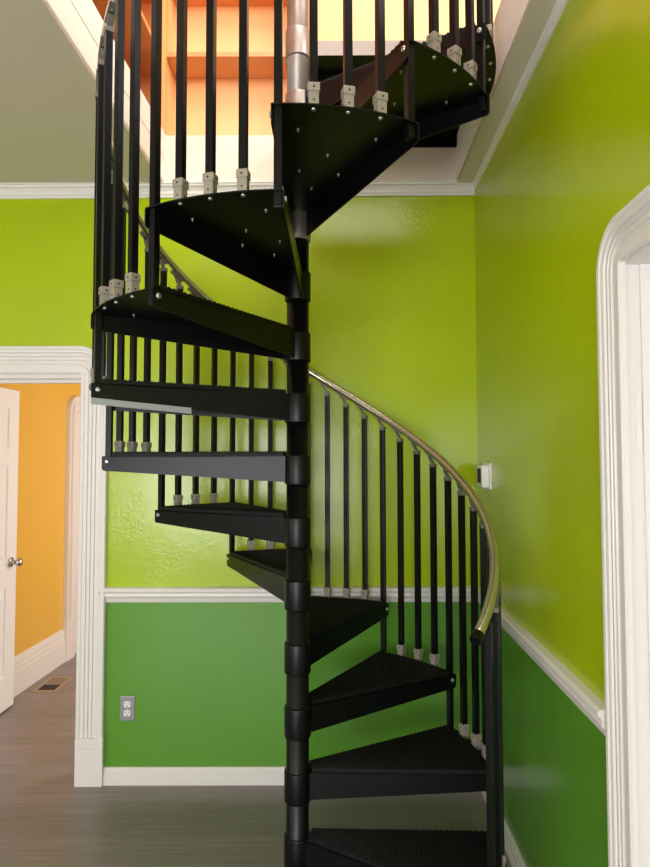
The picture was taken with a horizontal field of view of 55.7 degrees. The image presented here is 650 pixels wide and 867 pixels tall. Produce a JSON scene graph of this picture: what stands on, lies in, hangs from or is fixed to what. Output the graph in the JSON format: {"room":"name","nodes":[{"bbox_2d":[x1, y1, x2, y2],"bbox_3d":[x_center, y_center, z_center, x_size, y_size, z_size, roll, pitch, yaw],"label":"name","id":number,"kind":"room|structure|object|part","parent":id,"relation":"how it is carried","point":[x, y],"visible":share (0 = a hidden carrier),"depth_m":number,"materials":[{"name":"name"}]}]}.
{"room":"stairwell","nodes":[
{"label":"stairwell","id":0,"kind":"room"},
{"bbox_2d":[0,384,80,656],"bbox_3d":[-2.054,0.317,5.193,0.120,2.905,4.118,0,-2,3],"label":"wall","id":1,"kind":"structure","parent":0,"point":[42,407],"depth_m":4.40,"materials":[{"name":"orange paint"}]},
{"bbox_2d":[0,387,22,712],"bbox_3d":[-1.990,0.698,3.524,0.178,1.975,0.785,0,-2,1],"label":"door","id":2,"kind":"structure","parent":1,"relation":"in","point":[9,399],"depth_m":3.82,"materials":[{"name":"white paint"}]},
{"bbox_3d":[-1.929,0.804,3.846,0.071,0.062,0.062,0,-2,1],"label":"knob","id":3,"kind":"part","parent":2,"relation":"part of","materials":[{"name":"silver metal"}]},
{"bbox_2d":[13,629,64,697],"bbox_3d":[-2.043,1.590,3.901,0.022,0.250,1.640,0,-2,3],"label":"baseboard","id":4,"kind":"structure","parent":1,"relation":"attached to","point":[31,665],"depth_m":4.32,"materials":[{"name":"white wood"}]},
{"bbox_2d":[63,396,80,661],"bbox_3d":[-1.975,0.806,5.217,0.032,1.930,0.936,0,-2,3],"label":"trim","id":5,"kind":"structure","parent":1,"relation":"attached to","point":[70,628],"depth_m":4.93,"materials":[{"name":"white wood"}]},
{"bbox_2d":[0,196,480,765],"bbox_3d":[-1.375,0.223,3.036,4.297,2.905,0.070,0,-2,0],"label":"wall","id":6,"kind":"structure","parent":0,"point":[392,306],"depth_m":3.01,"materials":[{"name":"paint"}]},
{"bbox_2d":[0,374,80,383],"bbox_3d":[-1.591,0.692,3.052,0.835,1.970,0.147,0,-2,0],"label":"trim","id":7,"kind":"structure","parent":6,"relation":"attached to","point":[4,378],"depth_m":3.05,"materials":[{"name":"white wood"}]},
{"bbox_2d":[0,346,107,738],"bbox_3d":[-1.591,0.513,2.974,1.067,1.883,0.030,0,-2,0],"label":"trim","id":8,"kind":"structure","parent":6,"relation":"attached to","point":[93,481],"depth_m":2.97,"materials":[{"name":"white wood"}]},
{"bbox_2d":[74,737,104,786],"bbox_3d":[-1.120,1.561,2.926,0.134,0.220,0.034,0,-2,0],"label":"trim","id":9,"kind":"structure","parent":6,"relation":"attached to","point":[89,761],"depth_m":2.91,"materials":[{"name":"white wood"}]},
{"bbox_2d":[44,0,164,181],"bbox_3d":[-0.835,-1.340,2.167,0.015,0.138,1.804,0,-2,2],"label":"trim","id":10,"kind":"structure","parent":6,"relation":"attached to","point":[65,11],"depth_m":2.12,"materials":[{"name":"white paint"}]},
{"bbox_2d":[70,0,164,158],"bbox_3d":[-0.834,-1.472,2.173,0.017,0.125,1.804,0,-2,2],"label":"trim","id":11,"kind":"structure","parent":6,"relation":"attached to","point":[86,9],"depth_m":2.25,"materials":[{"name":"white paint"}]},
{"bbox_2d":[120,696,134,720],"bbox_3d":[-0.948,1.319,2.949,0.072,0.116,0.010,0,-2,0],"label":"electrical outlet","id":12,"kind":"object","parent":6,"relation":"attached to","point":[127,703],"visible":1,"depth_m":2.95,"materials":[{"name":"silver metal"}]},
{"bbox_2d":[124,710,129,715],"bbox_3d":[-0.948,1.339,2.945,0.031,0.029,0.004,0,-2,0],"label":"receptacle","id":13,"kind":"object","parent":12,"relation":"attached to","point":[126,712],"depth_m":2.94,"materials":[{"name":"white plastic"}]},
{"bbox_2d":[124,701,130,707],"bbox_3d":[-0.948,1.298,2.947,0.031,0.029,0.004,0,-2,0],"label":"receptacle","id":14,"kind":"object","parent":12,"relation":"attached to","point":[127,704],"depth_m":2.95,"materials":[{"name":"white plastic"}]},
{"bbox_2d":[103,766,285,785],"bbox_3d":[-0.159,1.631,2.930,1.814,0.079,0.020,0,-2,0],"label":"baseboard","id":15,"kind":"structure","parent":6,"relation":"attached to","point":[112,775],"depth_m":2.92,"materials":[{"name":"white wood"}]},
{"bbox_2d":[0,179,474,198],"bbox_3d":[-1.331,-1.200,3.041,4.150,0.090,0.044,0,-2,0],"label":"trim","id":16,"kind":"structure","parent":6,"relation":"attached to","point":[445,187],"depth_m":3.04,"materials":[{"name":"white wood"}]},
{"bbox_2d":[98,586,470,601],"bbox_3d":[-0.170,0.777,2.960,1.835,0.074,0.034,0,-2,0],"label":"trim","id":17,"kind":"structure","parent":6,"relation":"attached to","point":[191,593],"depth_m":2.95,"materials":[{"name":"white wood"}]},
{"bbox_2d":[165,135,455,181],"bbox_3d":[-0.092,-1.359,3.130,1.562,0.260,0.120,0,-2,0],"label":"trim","id":18,"kind":"structure","parent":6,"relation":"attached to","point":[417,163],"depth_m":3.07,"materials":[{"name":"beige paint"}]},
{"bbox_2d":[455,0,531,181],"bbox_3d":[0.632,-1.405,2.170,0.015,0.264,1.804,0,-2,2],"label":"trim","id":19,"kind":"structure","parent":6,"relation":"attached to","point":[509,15],"depth_m":2.19,"materials":[{"name":"white paint"}]},
{"bbox_2d":[0,653,511,866],"bbox_3d":[-1.102,1.658,1.935,5.200,0.060,10.500,0,-2,0],"label":"floor","id":20,"kind":"structure","parent":0,"point":[46,820],"depth_m":2.69,"materials":[{"name":"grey wood"}]},
{"bbox_2d":[31,676,73,692],"bbox_3d":[-1.872,1.726,4.234,0.170,0.006,0.290,0,-2,0],"label":"floor vent","id":21,"kind":"object","parent":20,"relation":"in","point":[53,684],"visible":1,"depth_m":4.23,"materials":[{"name":"beige"}]},
{"bbox_2d":[89,0,506,866],"bbox_3d":[-0.082,-0.420,2.283,1.477,4.120,1.454,0,-2,0],"label":"spiral staircase","id":22,"kind":"structure","parent":20,"relation":"on","point":[351,109],"depth_m":2.16,"materials":[{"name":"black metal"}]},
{"bbox_2d":[0,0,556,182],"bbox_3d":[-1.397,-1.372,0.031,4.582,0.020,6.073,0,-2,0],"label":"ceiling","id":23,"kind":"structure","parent":0,"point":[48,102],"depth_m":2.33,"materials":[{"name":"paint"}]},
{"bbox_2d":[318,0,500,40],"bbox_3d":[1.142,-2.699,3.380,2.540,2.435,0.100,0,-2,0],"label":"wall","id":24,"kind":"structure","parent":0,"point":[330,12],"depth_m":3.31,"materials":[{"name":"yellow paint"}]},
{"bbox_2d":[474,0,649,866],"bbox_3d":[0.730,0.088,0.003,0.150,2.905,6.150,0,-2,2],"label":"wall","id":25,"kind":"structure","parent":0,"point":[573,152],"depth_m":1.91,"materials":[{"name":"paint"}]},
{"bbox_2d":[477,463,491,489],"bbox_3d":[0.717,0.193,2.780,0.044,0.118,0.124,0,-2,2],"label":"thermostat","id":26,"kind":"object","parent":25,"relation":"attached to","point":[484,472],"visible":1,"depth_m":2.73,"materials":[{"name":"white plastic"}]},
{"bbox_3d":[0.734,0.193,2.779,0.010,0.118,0.124,0,-2,2],"label":"wall plate","id":27,"kind":"part","parent":26,"relation":"part of","materials":[{"name":"white plastic"}]},
{"bbox_2d":[481,791,526,866],"bbox_3d":[0.716,1.597,2.197,0.020,0.079,1.489,0,-2,2],"label":"baseboard","id":28,"kind":"structure","parent":25,"relation":"attached to","point":[515,857],"depth_m":2.36,"materials":[{"name":"white wood"}]},
{"bbox_2d":[473,0,568,190],"bbox_3d":[0.643,-1.345,0.090,0.020,0.058,5.956,0,-2,2],"label":"trim","id":29,"kind":"structure","parent":25,"relation":"attached to","point":[560,5],"depth_m":2.19,"materials":[{"name":"white wood"}]},
{"bbox_2d":[478,586,605,735],"bbox_3d":[0.708,0.744,2.241,0.034,0.074,1.476,0,-2,2],"label":"trim","id":30,"kind":"structure","parent":25,"relation":"attached to","point":[585,699],"depth_m":1.82,"materials":[{"name":"white wood"}]},
{"bbox_2d":[596,184,649,866],"bbox_3d":[0.674,0.527,0.974,0.024,2.112,1.050,0,-2,2],"label":"trim","id":31,"kind":"structure","parent":25,"relation":"attached to","point":[627,233],"depth_m":1.44,"materials":[{"name":"white wood"}]},
{"bbox_2d":[625,244,649,866],"bbox_3d":[0.760,0.573,0.984,0.152,2.020,0.870,0,-2,2],"label":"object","id":32,"kind":"structure","parent":25,"relation":"attached to","point":[638,265],"depth_m":1.41,"materials":[{"name":"white wood"}]},
{"bbox_2d":[635,391,641,451],"bbox_3d":[0.724,-0.028,1.419,0.013,0.140,0.006,0,-2,0],"label":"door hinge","id":33,"kind":"structure","parent":25,"relation":"attached to","point":[637,393],"depth_m":1.42,"materials":[{"name":"white"}]},
{"bbox_3d":[-0.684,-1.500,0.097,6.009,0.240,6.193,0,-2,0],"label":"floor","id":34,"kind":"structure","parent":0,"visible":0},
{"bbox_2d":[92,0,150,104],"bbox_3d":[-0.992,-2.377,2.081,0.261,1.685,2.450,0,-2,2],"label":"bookcase","id":35,"kind":"object","parent":34,"relation":"on","point":[101,5],"visible":0.1,"depth_m":3.05,"materials":[{"name":"orange wood"}]},
{"bbox_3d":[-0.949,-2.324,3.290,0.250,1.685,0.020,0,-2,0],"label":"panel","id":36,"kind":"part","parent":35,"relation":"part of","materials":[{"name":"orange wood"}]},
{"bbox_3d":[-0.989,-2.356,2.080,0.243,0.022,2.409,0,-2,2],"label":"shelf","id":37,"kind":"part","parent":35,"relation":"part of","materials":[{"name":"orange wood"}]},
{"bbox_2d":[161,0,286,134],"bbox_3d":[-0.474,-2.329,3.211,0.694,1.685,0.206,0,-2,0],"label":"bookcase","id":38,"kind":"object","parent":34,"relation":"on","point":[261,12],"visible":0.42,"depth_m":3.28,"materials":[{"name":"orange wood"}]},
{"bbox_3d":[-0.810,-2.332,3.120,0.022,1.685,0.024,0,-2,0],"label":"corner post","id":39,"kind":"part","parent":38,"relation":"part of","materials":[{"name":"orange wood"}]},
{"bbox_3d":[-0.811,-2.328,3.217,0.020,1.685,0.170,0,-2,0],"label":"panel","id":40,"kind":"part","parent":38,"relation":"part of","materials":[{"name":"orange wood"}]},
{"bbox_3d":[-0.473,-1.909,3.192,0.652,0.024,0.184,0,-2,0],"label":"shelf","id":41,"kind":"part","parent":38,"relation":"part of","materials":[{"name":"orange wood"}]},
{"bbox_3d":[-0.473,-2.308,3.209,0.652,0.024,0.184,0,-2,0],"label":"shelf","id":42,"kind":"part","parent":38,"relation":"part of","materials":[{"name":"orange wood"}]}
]}

